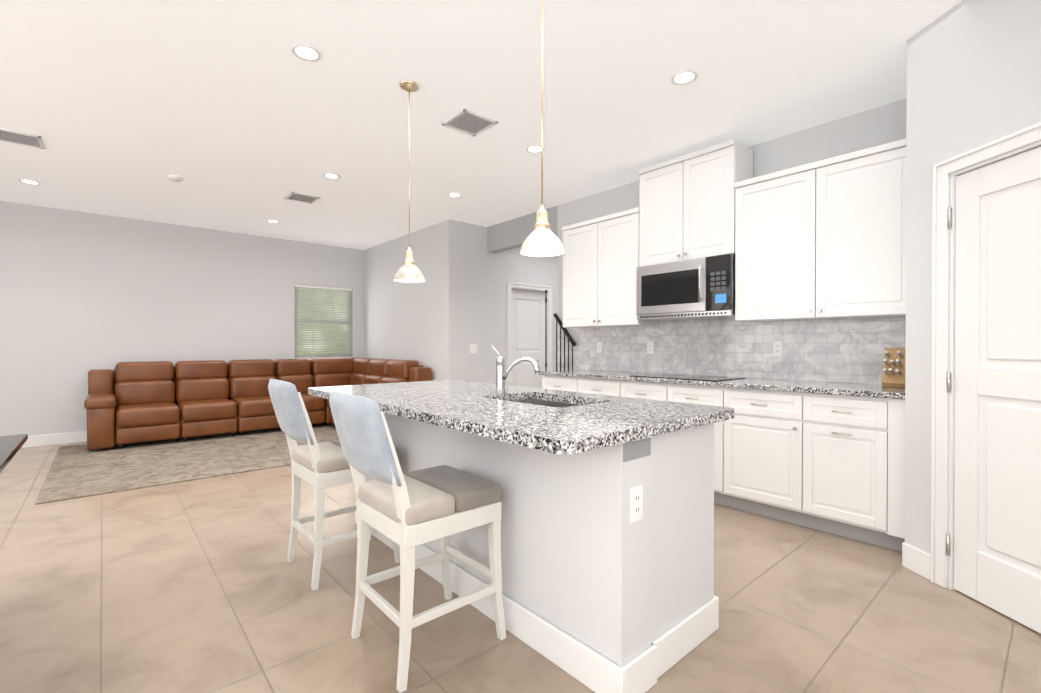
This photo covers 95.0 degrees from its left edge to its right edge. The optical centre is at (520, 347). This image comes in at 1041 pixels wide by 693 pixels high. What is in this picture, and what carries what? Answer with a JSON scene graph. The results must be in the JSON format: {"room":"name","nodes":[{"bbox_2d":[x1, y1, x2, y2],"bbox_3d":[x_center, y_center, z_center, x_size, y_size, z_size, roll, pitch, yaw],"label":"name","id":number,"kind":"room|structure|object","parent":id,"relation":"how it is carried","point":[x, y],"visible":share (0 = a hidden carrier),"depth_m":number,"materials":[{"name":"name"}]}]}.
{"room":"kitchen","nodes":[
{"label":"kitchen","id":0,"kind":"room"},
{"bbox_2d":[0,201,363,435],"bbox_3d":[-5.308,-0.258,6.095,7.020,2.850,0.120,0,0,-41],"label":"wall","id":1,"kind":"structure","parent":0,"point":[82,294],"depth_m":6.18,"materials":[{"name":"white paint"}]},
{"bbox_2d":[295,288,351,359],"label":"window","id":2,"kind":"structure","parent":1,"relation":"in","point":[332,333],"depth_m":8.05,"materials":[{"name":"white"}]},
{"bbox_2d":[295,284,351,358],"bbox_3d":[-3.234,-0.418,7.862,0.922,1.183,0.044,0,0,-41],"label":"window blinds","id":3,"kind":"object","parent":2,"relation":"attached to","point":[338,291],"visible":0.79,"depth_m":7.84,"materials":[{"name":"white plastic"}]},
{"bbox_2d":[364,219,456,380],"bbox_3d":[-1.783,-0.265,7.305,0.120,2.850,2.700,0,0,-41],"label":"wall","id":4,"kind":"structure","parent":0,"point":[410,321],"depth_m":6.87,"materials":[{"name":"white paint"}]},
{"bbox_2d":[0,0,961,249],"bbox_3d":[-0.620,-1.690,3.066,10.100,0.050,11.000,0,0,-41],"label":"ceiling","id":5,"kind":"structure","parent":0,"point":[238,116],"depth_m":3.16,"materials":[{"name":"white paint"}]},
{"bbox_2d":[0,128,44,148],"bbox_3d":[-3.995,-1.662,3.781,0.300,0.014,0.300,0,0,-41],"label":"ceiling vent","id":6,"kind":"object","parent":5,"relation":"in","point":[19,138],"visible":1,"depth_m":3.79,"materials":[{"name":"white metal"}]},
{"bbox_2d":[19,179,40,184],"bbox_3d":[-4.953,-1.672,4.816,0.160,0.006,0.160,0,0,-41],"label":"recessed light","id":7,"kind":"object","parent":5,"relation":"in","point":[31,182],"visible":1,"depth_m":4.82,"materials":[{"name":"white"}]},
{"bbox_2d":[167,175,183,181],"bbox_3d":[-3.382,-1.657,4.675,0.130,0.034,0.130,0,0,-41],"label":"smoke detector","id":8,"kind":"object","parent":5,"relation":"attached to","point":[176,178],"visible":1,"depth_m":4.64,"materials":[{"name":"white plastic"}]},
{"bbox_2d":[266,220,279,222],"bbox_3d":[-3.298,-1.681,6.356,0.160,0.006,0.160,0,0,-41],"label":"recessed light","id":9,"kind":"object","parent":5,"relation":"in","point":[272,221],"visible":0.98,"depth_m":6.35,"materials":[{"name":"white"}]},
{"bbox_2d":[284,192,320,203],"bbox_3d":[-2.439,-1.671,5.328,0.300,0.014,0.300,0,0,-41],"label":"ceiling vent","id":10,"kind":"object","parent":5,"relation":"in","point":[301,197],"visible":1,"depth_m":5.32,"materials":[{"name":"white metal"}]},
{"bbox_2d":[291,44,321,61],"bbox_3d":[-1.205,-1.659,2.687,0.160,0.006,0.160,0,0,-41],"label":"recessed light","id":11,"kind":"object","parent":5,"relation":"in","point":[304,52],"visible":1,"depth_m":2.68,"materials":[{"name":"white plastic"}]},
{"bbox_2d":[323,173,339,178],"bbox_3d":[-1.839,-1.671,4.643,0.160,0.006,0.160,0,0,-41],"label":"recessed light","id":12,"kind":"object","parent":5,"relation":"in","point":[331,175],"visible":1,"depth_m":4.64,"materials":[{"name":"white"}]},
{"bbox_2d":[394,80,424,282],"bbox_3d":[-0.707,-1.046,3.033,0.196,1.238,0.196,0,0,-41],"label":"pendant light","id":13,"kind":"object","parent":5,"relation":"hanging from","point":[408,271],"visible":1,"depth_m":3.01,"materials":[{"name":"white glass"}]},
{"bbox_2d":[447,193,461,197],"bbox_3d":[-0.723,-1.674,5.235,0.160,0.006,0.160,0,0,-41],"label":"recessed light","id":14,"kind":"object","parent":5,"relation":"in","point":[455,195],"visible":0.98,"depth_m":5.24,"materials":[{"name":"white"}]},
{"bbox_2d":[442,109,497,135],"bbox_3d":[-0.376,-1.661,3.532,0.300,0.014,0.300,0,0,-41],"label":"ceiling vent","id":15,"kind":"object","parent":5,"relation":"in","point":[466,121],"visible":0.98,"depth_m":3.52,"materials":[{"name":"white metal"}]},
{"bbox_2d":[526,145,544,152],"bbox_3d":[0.124,-1.667,4.009,0.160,0.006,0.160,0,0,-41],"label":"recessed light","id":16,"kind":"object","parent":5,"relation":"in","point":[534,149],"visible":0.88,"depth_m":4.01,"materials":[{"name":"white"}]},
{"bbox_2d":[520,0,563,256],"bbox_3d":[0.096,-1.041,2.115,0.196,1.238,0.196,0,0,-41],"label":"pendant light","id":17,"kind":"object","parent":5,"relation":"hanging from","point":[542,240],"visible":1,"depth_m":2.10,"materials":[{"name":"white glass"}]},
{"bbox_2d":[671,70,697,84],"bbox_3d":[1.009,-1.661,2.936,0.160,0.006,0.160,0,0,-41],"label":"recessed light","id":18,"kind":"object","parent":5,"relation":"in","point":[685,77],"visible":1,"depth_m":2.93,"materials":[{"name":"white plastic"}]},
{"bbox_2d":[456,221,557,384],"bbox_3d":[0.271,-0.265,7.387,3.080,2.850,0.120,0,0,-41],"label":"wall","id":19,"kind":"structure","parent":0,"point":[483,276],"depth_m":6.64,"materials":[{"name":"white paint"}]},
{"bbox_2d":[470,344,476,352],"bbox_3d":[-0.642,0.015,6.504,0.120,0.120,0.008,0,0,-41],"label":"switch plate","id":20,"kind":"object","parent":19,"relation":"attached to","point":[473,348],"visible":1,"depth_m":6.50,"materials":[{"name":"white plastic"}]},
{"bbox_2d":[511,289,544,388],"bbox_3d":[0.101,0.145,7.251,0.732,2.016,0.035,0,0,-41],"label":"hall door","id":21,"kind":"structure","parent":19,"relation":"in","point":[527,323],"depth_m":7.24,"materials":[{"name":"white wood"}]},
{"bbox_2d":[507,282,551,385],"bbox_3d":[0.114,0.106,7.235,0.900,2.110,0.146,0,0,-41],"label":"door frame","id":22,"kind":"structure","parent":19,"relation":"attached to","point":[524,287],"depth_m":7.20,"materials":[{"name":"white wood"}]},
{"bbox_2d":[0,442,1040,692],"bbox_3d":[-0.620,1.210,3.083,10.100,0.050,11.000,0,0,-41],"label":"floor","id":23,"kind":"structure","parent":0,"point":[198,586],"depth_m":2.12,"materials":[{"name":"tile"}]},
{"bbox_2d":[0,434,27,472],"bbox_3d":[-2.281,0.813,1.228,1.260,0.765,1.900,0,0,-41],"label":"dining table","id":24,"kind":"object","parent":23,"relation":"on","point":[11,446],"visible":1,"depth_m":2.08,"materials":[{"name":"black"}]},
{"bbox_2d":[35,422,338,503],"bbox_3d":[-3.272,1.164,5.698,3.350,0.010,2.670,0,0,-41],"label":"rug","id":25,"kind":"object","parent":23,"relation":"on","point":[79,471],"visible":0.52,"depth_m":4.88,"materials":[{"name":"beige fabric"}]},
{"bbox_2d":[84,358,431,449],"bbox_3d":[-3.276,0.665,6.180,3.525,0.978,2.345,0,0,-41],"label":"sofa","id":26,"kind":"object","parent":25,"relation":"on","point":[139,402],"visible":0.71,"depth_m":6.23,"materials":[{"name":"leather"}]},
{"bbox_2d":[268,379,399,589],"bbox_3d":[-1.026,0.675,2.605,0.603,1.028,0.437,0,0,-41],"label":"bar stool","id":27,"kind":"object","parent":23,"relation":"on","point":[320,467],"visible":0.71,"depth_m":2.40,"materials":[{"name":"white paint"}]},
{"bbox_2d":[329,391,505,692],"bbox_3d":[-0.426,0.679,1.920,0.603,1.028,0.437,0,0,-41],"label":"bar stool","id":28,"kind":"object","parent":23,"relation":"on","point":[408,512],"visible":1,"depth_m":1.79,"materials":[{"name":"white paint"}]},
{"bbox_2d":[355,412,724,692],"bbox_3d":[-0.135,0.743,2.616,0.688,0.888,2.208,0,0,-41],"label":"kitchen island","id":29,"kind":"object","parent":23,"relation":"on","point":[607,534],"depth_m":1.81,"materials":[{"name":"white paint"}]},
{"bbox_2d":[308,380,734,455],"bbox_3d":[-0.215,0.278,2.551,1.084,0.040,2.264,0,0,-41],"label":"island countertop","id":30,"kind":"structure","parent":29,"relation":"on","point":[473,408],"depth_m":1.93,"materials":[{"name":"grey stone"}]},
{"bbox_2d":[489,344,540,391],"bbox_3d":[-0.032,0.117,2.685,0.133,0.280,0.312,0,0,-41],"label":"faucet","id":31,"kind":"object","parent":30,"relation":"on","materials":[{"name":"silver metal"}]},
{"bbox_2d":[512,396,583,407],"bbox_3d":[0.121,0.404,2.423,0.426,0.234,0.636,0,0,-41],"label":"sink","id":32,"kind":"object","parent":30,"relation":"in","point":[527,399],"depth_m":2.68,"materials":[{"name":"grey metal"}]},
{"bbox_2d":[545,290,546,370],"bbox_3d":[0.388,0.143,7.226,0.220,2.035,0.220,0,0,-41],"label":"door frame","id":33,"kind":"structure","parent":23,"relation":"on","point":[545,330],"depth_m":7.22,"materials":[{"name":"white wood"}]},
{"bbox_2d":[542,377,570,391],"bbox_3d":[0.634,0.727,4.936,0.621,0.893,0.557,0,0,-41],"label":"base cabinet","id":34,"kind":"object","parent":23,"relation":"on","point":[552,383],"depth_m":4.77,"materials":[{"name":"white wood"}]},
{"bbox_2d":[553,313,575,369],"bbox_3d":[0.503,0.384,5.455,0.120,1.573,0.341,0,0,-41],"label":"stair rail","id":35,"kind":"object","parent":23,"relation":"on","point":[566,332],"visible":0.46,"depth_m":5.45,"materials":[{"name":"black metal"}]},
{"bbox_2d":[571,377,610,394],"bbox_3d":[0.943,0.730,4.583,0.621,0.893,0.618,0,0,-41],"label":"base cabinet","id":36,"kind":"object","parent":23,"relation":"on","point":[578,384],"depth_m":4.45,"materials":[{"name":"white wood"}]},
{"bbox_2d":[611,381,658,399],"bbox_3d":[1.260,0.732,4.220,0.621,0.893,0.581,0,0,-41],"label":"base cabinet","id":37,"kind":"object","parent":23,"relation":"on","point":[633,389],"depth_m":4.07,"materials":[{"name":"white wood"}]},
{"bbox_2d":[659,385,710,404],"bbox_3d":[1.565,0.734,3.872,0.621,0.893,0.581,0,0,-41],"label":"base cabinet","id":38,"kind":"object","parent":23,"relation":"on","point":[693,394],"depth_m":3.71,"materials":[{"name":"white wood"}]},
{"bbox_2d":[711,389,790,521],"bbox_3d":[1.891,0.736,3.500,0.621,0.893,0.644,0,0,-41],"label":"base cabinet","id":39,"kind":"object","parent":23,"relation":"on","point":[752,449],"depth_m":3.34,"materials":[{"name":"white wood"}]},
{"bbox_2d":[787,393,904,551],"bbox_3d":[2.224,0.738,3.119,0.621,0.893,0.603,0,0,-41],"label":"base cabinet","id":40,"kind":"object","parent":23,"relation":"on","point":[828,457],"depth_m":2.91,"materials":[{"name":"white wood"}]},
{"bbox_2d":[539,369,904,400],"bbox_3d":[1.420,0.267,4.015,0.646,0.035,3.014,0,0,-41],"label":"countertop","id":41,"kind":"structure","parent":40,"relation":"on","point":[833,389],"depth_m":3.38,"materials":[{"name":"grey stone"}]},
{"bbox_2d":[630,373,745,380],"bbox_3d":[1.400,0.245,4.034,0.510,0.006,0.780,0,0,-41],"label":"cooktop","id":42,"kind":"object","parent":41,"relation":"in","point":[691,377],"visible":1,"depth_m":3.95,"materials":[{"name":"black glass"}]},
{"bbox_2d":[881,348,904,387],"bbox_3d":[2.407,0.127,3.067,0.258,0.253,0.120,0,0,-41],"label":"knife block","id":43,"kind":"object","parent":41,"relation":"on","point":[893,372],"visible":0.92,"depth_m":3.04,"materials":[{"name":"brown wood"}]},
{"bbox_2d":[487,98,906,384],"bbox_3d":[1.144,-0.251,4.916,0.120,2.850,4.750,0,0,-41],"label":"wall","id":44,"kind":"structure","parent":0,"point":[878,126],"depth_m":3.79,"materials":[{"name":"white paint"}]},
{"bbox_2d":[562,208,658,327],"bbox_3d":[0.890,-0.750,4.841,0.333,1.070,0.964,0,0,-41],"label":"upper cabinet","id":45,"kind":"object","parent":44,"relation":"attached to","point":[600,256],"depth_m":4.69,"materials":[{"name":"white wood"}]},
{"bbox_2d":[638,139,752,266],"bbox_3d":[1.498,-1.179,4.143,0.333,0.885,0.876,0,0,-41],"label":"upper cabinet","id":46,"kind":"object","parent":44,"relation":"attached to","point":[686,208],"depth_m":3.98,"materials":[{"name":"white wood"}]},
{"bbox_2d":[636,254,734,320],"bbox_3d":[1.464,-0.491,4.117,0.426,0.476,0.864,0,0,-41],"label":"microwave","id":47,"kind":"object","parent":46,"relation":"attached to","point":[697,288],"visible":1,"depth_m":3.96,"materials":[{"name":"silver metal"}]},
{"bbox_2d":[557,317,905,383],"bbox_3d":[1.545,-0.018,4.358,0.009,0.529,3.369,0,0,-41],"label":"backsplash","id":48,"kind":"structure","parent":44,"relation":"attached to","point":[843,350],"depth_m":3.97,"materials":[{"name":"tile"}]},
{"bbox_2d":[596,342,601,352],"bbox_3d":[0.847,-0.002,5.143,0.007,0.120,0.072,0,0,-41],"label":"outlet","id":49,"kind":"object","parent":48,"relation":"attached to","point":[598,344],"depth_m":5.14,"materials":[{"name":"white plastic"}]},
{"bbox_2d":[647,342,653,353],"bbox_3d":[1.269,0.001,4.661,0.007,0.120,0.072,0,0,-41],"label":"outlet","id":50,"kind":"object","parent":48,"relation":"attached to","point":[650,345],"depth_m":4.66,"materials":[{"name":"white plastic"}]},
{"bbox_2d":[773,341,782,355],"bbox_3d":[2.039,0.006,3.781,0.007,0.120,0.072,0,0,-41],"label":"outlet","id":51,"kind":"object","parent":48,"relation":"attached to","point":[777,348],"depth_m":3.78,"materials":[{"name":"white plastic"}]},
{"bbox_2d":[734,139,905,321],"bbox_3d":[2.156,-0.742,3.394,0.333,1.070,1.114,0,0,-41],"label":"upper cabinet","id":52,"kind":"object","parent":44,"relation":"attached to","point":[824,239],"depth_m":3.24,"materials":[{"name":"white wood"}]},
{"bbox_2d":[905,0,1040,554],"bbox_3d":[2.216,-0.233,1.721,0.120,2.850,1.750,0,0,-4],"label":"wall","id":53,"kind":"structure","parent":0,"point":[973,74],"depth_m":2.40,"materials":[{"name":"white paint"}]},
{"bbox_2d":[930,122,1040,589],"bbox_3d":[2.184,0.136,1.971,0.146,2.110,0.900,0,0,-4],"label":"door frame","id":54,"kind":"structure","parent":53,"relation":"attached to","point":[943,353],"depth_m":2.35,"materials":[{"name":"white wood"}]},
{"bbox_2d":[946,146,1040,633],"bbox_3d":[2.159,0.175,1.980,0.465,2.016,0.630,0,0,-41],"label":"pantry door","id":55,"kind":"structure","parent":53,"relation":"in","point":[997,481],"depth_m":2.13,"materials":[{"name":"white wood"}]},
{"bbox_3d":[-0.599,-0.240,2.960,10.220,2.850,11.040,0,0,-41],"label":"wall","id":56,"kind":"structure","parent":0,"visible":0},
{"bbox_2d":[21,431,86,447],"bbox_3d":[-5.295,1.103,6.020,6.870,0.130,0.020,0,0,-41],"label":"baseboard","id":57,"kind":"structure","parent":56,"relation":"attached to","point":[74,437],"depth_m":5.75,"materials":[{"name":"white wood"}]}
]}

